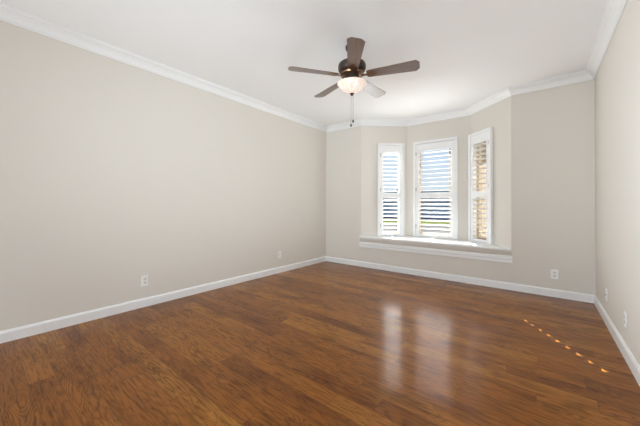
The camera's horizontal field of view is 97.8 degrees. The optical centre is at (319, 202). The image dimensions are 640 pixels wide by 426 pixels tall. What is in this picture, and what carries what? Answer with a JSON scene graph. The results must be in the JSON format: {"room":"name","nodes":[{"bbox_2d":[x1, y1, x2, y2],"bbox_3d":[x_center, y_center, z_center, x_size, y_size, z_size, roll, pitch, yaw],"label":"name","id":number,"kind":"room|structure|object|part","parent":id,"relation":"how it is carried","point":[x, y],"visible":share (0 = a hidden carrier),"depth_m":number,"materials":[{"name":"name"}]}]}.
{"room":"empty bedroom","nodes":[
{"label":"empty bedroom","id":0,"kind":"room"},
{"bbox_2d":[0,20,325,330],"bbox_3d":[-2.349,-0.172,2.739,0.150,2.840,8.083,0,-1,38],"label":"wall","id":1,"kind":"structure","parent":0,"point":[114,173],"depth_m":3.00,"materials":[{"name":"beige paint"}]},
{"bbox_2d":[141,275,148,286],"bbox_3d":[-1.950,0.866,3.111,0.009,0.116,0.072,0,-1,38],"label":"wall outlet","id":2,"kind":"object","parent":1,"relation":"attached to","point":[144,279],"visible":1,"depth_m":3.11,"materials":[{"name":"white plastic"}]},
{"bbox_2d":[0,256,325,343],"bbox_3d":[-2.288,1.100,2.674,0.018,0.096,7.783,0,-1,38],"label":"baseboard","id":3,"kind":"structure","parent":1,"relation":"attached to","point":[20,332],"depth_m":2.98,"materials":[{"name":"white paint"}]},
{"bbox_2d":[0,0,627,132],"bbox_3d":[-0.551,-1.544,1.698,3.970,0.102,8.350,0,-1,38],"label":"crown molding","id":4,"kind":"structure","parent":1,"relation":"attached to","point":[614,10],"depth_m":3.28,"materials":[{"name":"white paint"}]},
{"bbox_2d":[0,0,608,125],"bbox_3d":[-0.504,-1.684,1.758,4.270,0.180,8.800,0,-1,38],"label":"ceiling","id":5,"kind":"structure","parent":0,"point":[467,51],"depth_m":2.72,"materials":[{"name":"white paint"}]},
{"bbox_2d":[288,37,419,126],"bbox_3d":[0.353,-1.172,2.845,1.249,0.817,1.196,0,-1,38],"label":"ceiling fan","id":6,"kind":"object","parent":5,"relation":"hanging from","point":[351,69],"visible":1,"depth_m":2.71,"materials":[{"name":"brown wood"}]},
{"bbox_3d":[-0.062,-1.277,2.713,0.493,0.006,0.148,0,11,-14],"label":"blade","id":7,"kind":"part","parent":6,"relation":"part of","materials":[{"name":"brown wood"}]},
{"bbox_3d":[0.109,-1.272,3.147,0.148,0.006,0.493,-14,7,-32],"label":"blade","id":8,"kind":"part","parent":6,"relation":"part of","materials":[{"name":"brown wood"}]},
{"bbox_3d":[0.321,-1.153,2.811,0.294,0.107,0.294,0,-1,38],"label":"lamp shade","id":9,"kind":"part","parent":6,"relation":"part of","materials":[{"name":"white glass"}]},
{"bbox_3d":[0.298,-1.279,2.417,0.148,0.006,0.493,12,0,4],"label":"blade","id":10,"kind":"part","parent":6,"relation":"part of","materials":[{"name":"brown wood"}]},
{"bbox_3d":[0.574,-1.271,3.118,0.148,0.006,0.493,-16,-10,38],"label":"blade","id":11,"kind":"part","parent":6,"relation":"part of","materials":[{"name":"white wood"}]},
{"bbox_3d":[0.691,-1.275,2.667,0.493,0.006,0.148,0,-13,21],"label":"blade","id":12,"kind":"part","parent":6,"relation":"part of","materials":[{"name":"brown wood"}]},
{"bbox_2d":[0,261,639,425],"bbox_3d":[-0.738,1.202,1.449,4.270,0.120,8.083,0,-1,38],"label":"floor","id":13,"kind":"structure","parent":0,"point":[326,343],"depth_m":2.04,"materials":[{"name":"brown wood"}]},
{"bbox_2d":[361,126,406,235],"bbox_3d":[1.228,-0.383,5.333,0.928,2.340,0.150,0,-1,-2],"label":"wall","id":14,"kind":"structure","parent":0,"point":[371,136],"depth_m":5.25,"materials":[{"name":"beige paint"}]},
{"bbox_2d":[383,153,398,232],"bbox_3d":[1.327,-0.241,5.376,0.416,1.663,0.050,0,-1,-2],"label":"window","id":15,"kind":"structure","parent":14,"relation":"in","point":[397,153],"depth_m":5.36,"materials":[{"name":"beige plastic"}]},
{"bbox_2d":[377,143,404,235],"bbox_3d":[1.332,-0.249,5.254,0.506,1.738,0.133,0,-1,-2],"label":"plantation shutter","id":16,"kind":"object","parent":15,"relation":"attached to","point":[399,148],"visible":1,"depth_m":5.23,"materials":[{"name":"white paint"}]},
{"bbox_3d":[1.336,-1.005,5.252,0.298,0.133,0.024,0,-1,-2],"label":"rail","id":17,"kind":"part","parent":16,"relation":"part of","materials":[{"name":"white wood"}]},
{"bbox_3d":[1.332,-0.136,5.244,0.298,0.095,0.024,0,-1,-2],"label":"divider rail","id":18,"kind":"part","parent":16,"relation":"part of","materials":[{"name":"white wood"}]},
{"bbox_3d":[1.329,0.587,5.237,0.298,0.037,0.024,0,-1,-2],"label":"rail","id":19,"kind":"part","parent":16,"relation":"part of","materials":[{"name":"white wood"}]},
{"bbox_2d":[407,115,469,239],"bbox_3d":[2.105,-0.383,5.001,1.185,2.340,0.150,0,-1,38],"label":"wall","id":20,"kind":"structure","parent":0,"point":[459,127],"depth_m":4.79,"materials":[{"name":"beige paint"}]},
{"bbox_2d":[419,152,450,235],"bbox_3d":[2.111,-0.241,5.045,0.660,1.663,0.050,0,-1,38],"label":"window","id":21,"kind":"structure","parent":20,"relation":"in","point":[420,152],"depth_m":5.21,"materials":[{"name":"white vinyl"},{"name":"clear glass"}]},
{"bbox_2d":[413,137,457,239],"bbox_3d":[2.036,-0.249,4.950,0.750,1.738,0.134,0,-1,38],"label":"plantation shutter","id":22,"kind":"object","parent":21,"relation":"attached to","point":[452,142],"visible":1,"depth_m":4.90,"materials":[{"name":"white paint"}]},
{"bbox_3d":[2.033,-1.005,4.950,0.542,0.133,0.024,0,-1,38],"label":"rail","id":23,"kind":"part","parent":22,"relation":"part of","materials":[{"name":"white wood"}]},
{"bbox_3d":[2.030,-0.136,4.941,0.542,0.095,0.024,0,-1,38],"label":"divider rail","id":24,"kind":"part","parent":22,"relation":"part of","materials":[{"name":"white wood"}]},
{"bbox_3d":[2.027,0.587,4.934,0.542,0.037,0.024,0,-1,38],"label":"rail","id":25,"kind":"part","parent":22,"relation":"part of","materials":[{"name":"white wood"}]},
{"bbox_2d":[360,236,511,250],"bbox_3d":[1.841,0.634,4.713,2.338,0.031,0.609,0,-1,38],"label":"window seat","id":26,"kind":"object","parent":20,"relation":"attached to","point":[463,243],"visible":0.97,"depth_m":4.48,"materials":[{"name":"white paint"}]},
{"bbox_2d":[326,79,595,294],"bbox_3d":[1.726,-0.138,4.574,4.270,2.840,0.150,0,-1,38],"label":"wall","id":27,"kind":"structure","parent":0,"point":[553,129],"depth_m":3.63,"materials":[{"name":"beige paint"}]},
{"bbox_2d":[359,242,511,262],"bbox_3d":[1.667,0.769,4.498,2.362,0.096,0.026,0,-1,38],"label":"board","id":28,"kind":"object","parent":27,"relation":"attached to","point":[451,253],"visible":1,"depth_m":4.32,"materials":[{"name":"white paint"}]},
{"bbox_2d":[360,238,511,255],"bbox_3d":[1.670,0.684,4.497,2.340,0.075,0.046,0,-1,38],"label":"window seat edge","id":29,"kind":"structure","parent":27,"relation":"attached to","point":[424,245],"depth_m":4.31,"materials":[{"name":"white paint"}]},
{"bbox_2d":[326,256,594,302],"bbox_3d":[1.669,1.133,4.496,3.970,0.096,0.018,0,-1,38],"label":"baseboard","id":30,"kind":"structure","parent":27,"relation":"attached to","point":[583,297],"depth_m":4.01,"materials":[{"name":"white paint"}]},
{"bbox_2d":[551,269,557,278],"bbox_3d":[2.940,0.894,3.501,0.072,0.116,0.009,0,-1,38],"label":"wall outlet","id":31,"kind":"object","parent":27,"relation":"attached to","point":[554,273],"visible":1,"depth_m":3.50,"materials":[{"name":"white plastic"}]},
{"bbox_2d":[470,96,510,247],"bbox_3d":[2.608,-0.388,4.241,0.150,2.340,0.882,0,-1,-8],"label":"wall","id":32,"kind":"structure","parent":0,"point":[497,115],"depth_m":3.98,"materials":[{"name":"beige paint"}]},
{"bbox_2d":[468,127,492,244],"bbox_3d":[2.507,-0.253,4.359,0.134,1.738,0.495,0,-1,-8],"label":"plantation shutter","id":33,"kind":"object","parent":32,"relation":"attached to","point":[486,134],"visible":1,"depth_m":4.32,"materials":[{"name":"white paint"}]},
{"bbox_3d":[2.501,-1.009,4.365,0.024,0.133,0.287,0,-1,-8],"label":"rail","id":34,"kind":"part","parent":33,"relation":"part of","materials":[{"name":"white wood"}]},
{"bbox_3d":[2.498,-0.140,4.357,0.024,0.095,0.287,0,-1,-8],"label":"divider rail","id":35,"kind":"part","parent":33,"relation":"part of","materials":[{"name":"white wood"}]},
{"bbox_3d":[2.495,0.583,4.350,0.024,0.037,0.287,0,-1,-8],"label":"rail","id":36,"kind":"part","parent":33,"relation":"part of","materials":[{"name":"white wood"}]},
{"bbox_2d":[477,143,485,239],"bbox_3d":[2.628,-0.245,4.377,0.050,1.663,0.405,0,-1,-8],"label":"window","id":37,"kind":"structure","parent":32,"relation":"in","point":[479,147],"depth_m":4.54,"materials":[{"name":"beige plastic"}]},
{"bbox_2d":[595,0,639,364],"bbox_3d":[0.884,-0.184,0.185,0.150,2.840,8.083,0,-1,38],"label":"wall","id":38,"kind":"structure","parent":0,"point":[617,79],"depth_m":2.23,"materials":[{"name":"beige paint"}]},
{"bbox_2d":[604,288,607,301],"bbox_3d":[2.786,0.896,2.724,0.018,0.116,0.072,0,-1,38],"label":"cable jack","id":39,"kind":"object","parent":38,"relation":"attached to","point":[606,290],"visible":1,"depth_m":2.71,"materials":[{"name":"white plastic"}]},
{"bbox_2d":[594,295,639,385],"bbox_3d":[0.813,1.089,0.225,0.018,0.096,7.783,0,-1,38],"label":"baseboard","id":40,"kind":"structure","parent":38,"relation":"attached to","point":[627,354],"depth_m":2.20,"materials":[{"name":"white paint"}]},
{"bbox_2d":[624,310,626,328],"bbox_3d":[2.312,0.882,2.117,0.009,0.116,0.072,0,-1,38],"label":"wall outlet","id":41,"kind":"object","parent":38,"relation":"attached to","point":[625,313],"visible":1,"depth_m":2.10,"materials":[{"name":"white plastic"}]},
{"label":"outside","id":42,"kind":"structure","parent":0,"visible":0},
{"bbox_2d":[383,220,448,224],"bbox_3d":[4.649,1.928,30.076,110.000,0.320,7.000,0,-1,38],"label":"lawn","id":43,"kind":"structure","parent":42,"point":[384,221],"depth_m":24.89,"materials":[{"name":"green plant"}]},
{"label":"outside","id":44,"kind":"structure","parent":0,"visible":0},
{"bbox_2d":[383,217,448,219],"bbox_3d":[43.185,2.638,86.924,280.000,0.300,130.000,0,-1,38],"label":"road","id":45,"kind":"structure","parent":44,"point":[383,217],"depth_m":32.88,"materials":[{"name":"black asphalt"}]},
{"bbox_2d":[383,190,448,218],"bbox_3d":[12.962,0.149,38.188,15.800,3.500,8.800,0,-1,38],"label":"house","id":46,"kind":"structure","parent":45,"relation":"on","point":[439,206],"depth_m":33.21,"materials":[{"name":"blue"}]},
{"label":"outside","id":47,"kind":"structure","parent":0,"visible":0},
{"bbox_2d":[383,224,448,232],"bbox_3d":[-2.169,1.828,21.444,110.000,0.300,15.000,0,-1,38],"label":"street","id":48,"kind":"structure","parent":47,"point":[384,225],"depth_m":18.36,"materials":[{"name":"grey asphalt"}]},
{"bbox_2d":[449,141,485,236],"bbox_3d":[6.738,-1.171,7.353,6.000,5.500,7.200,0,-1,17],"label":"brick house","id":49,"kind":"structure","parent":48,"relation":"on","point":[482,146],"depth_m":6.45,"materials":[{"name":"brick"}]}
]}

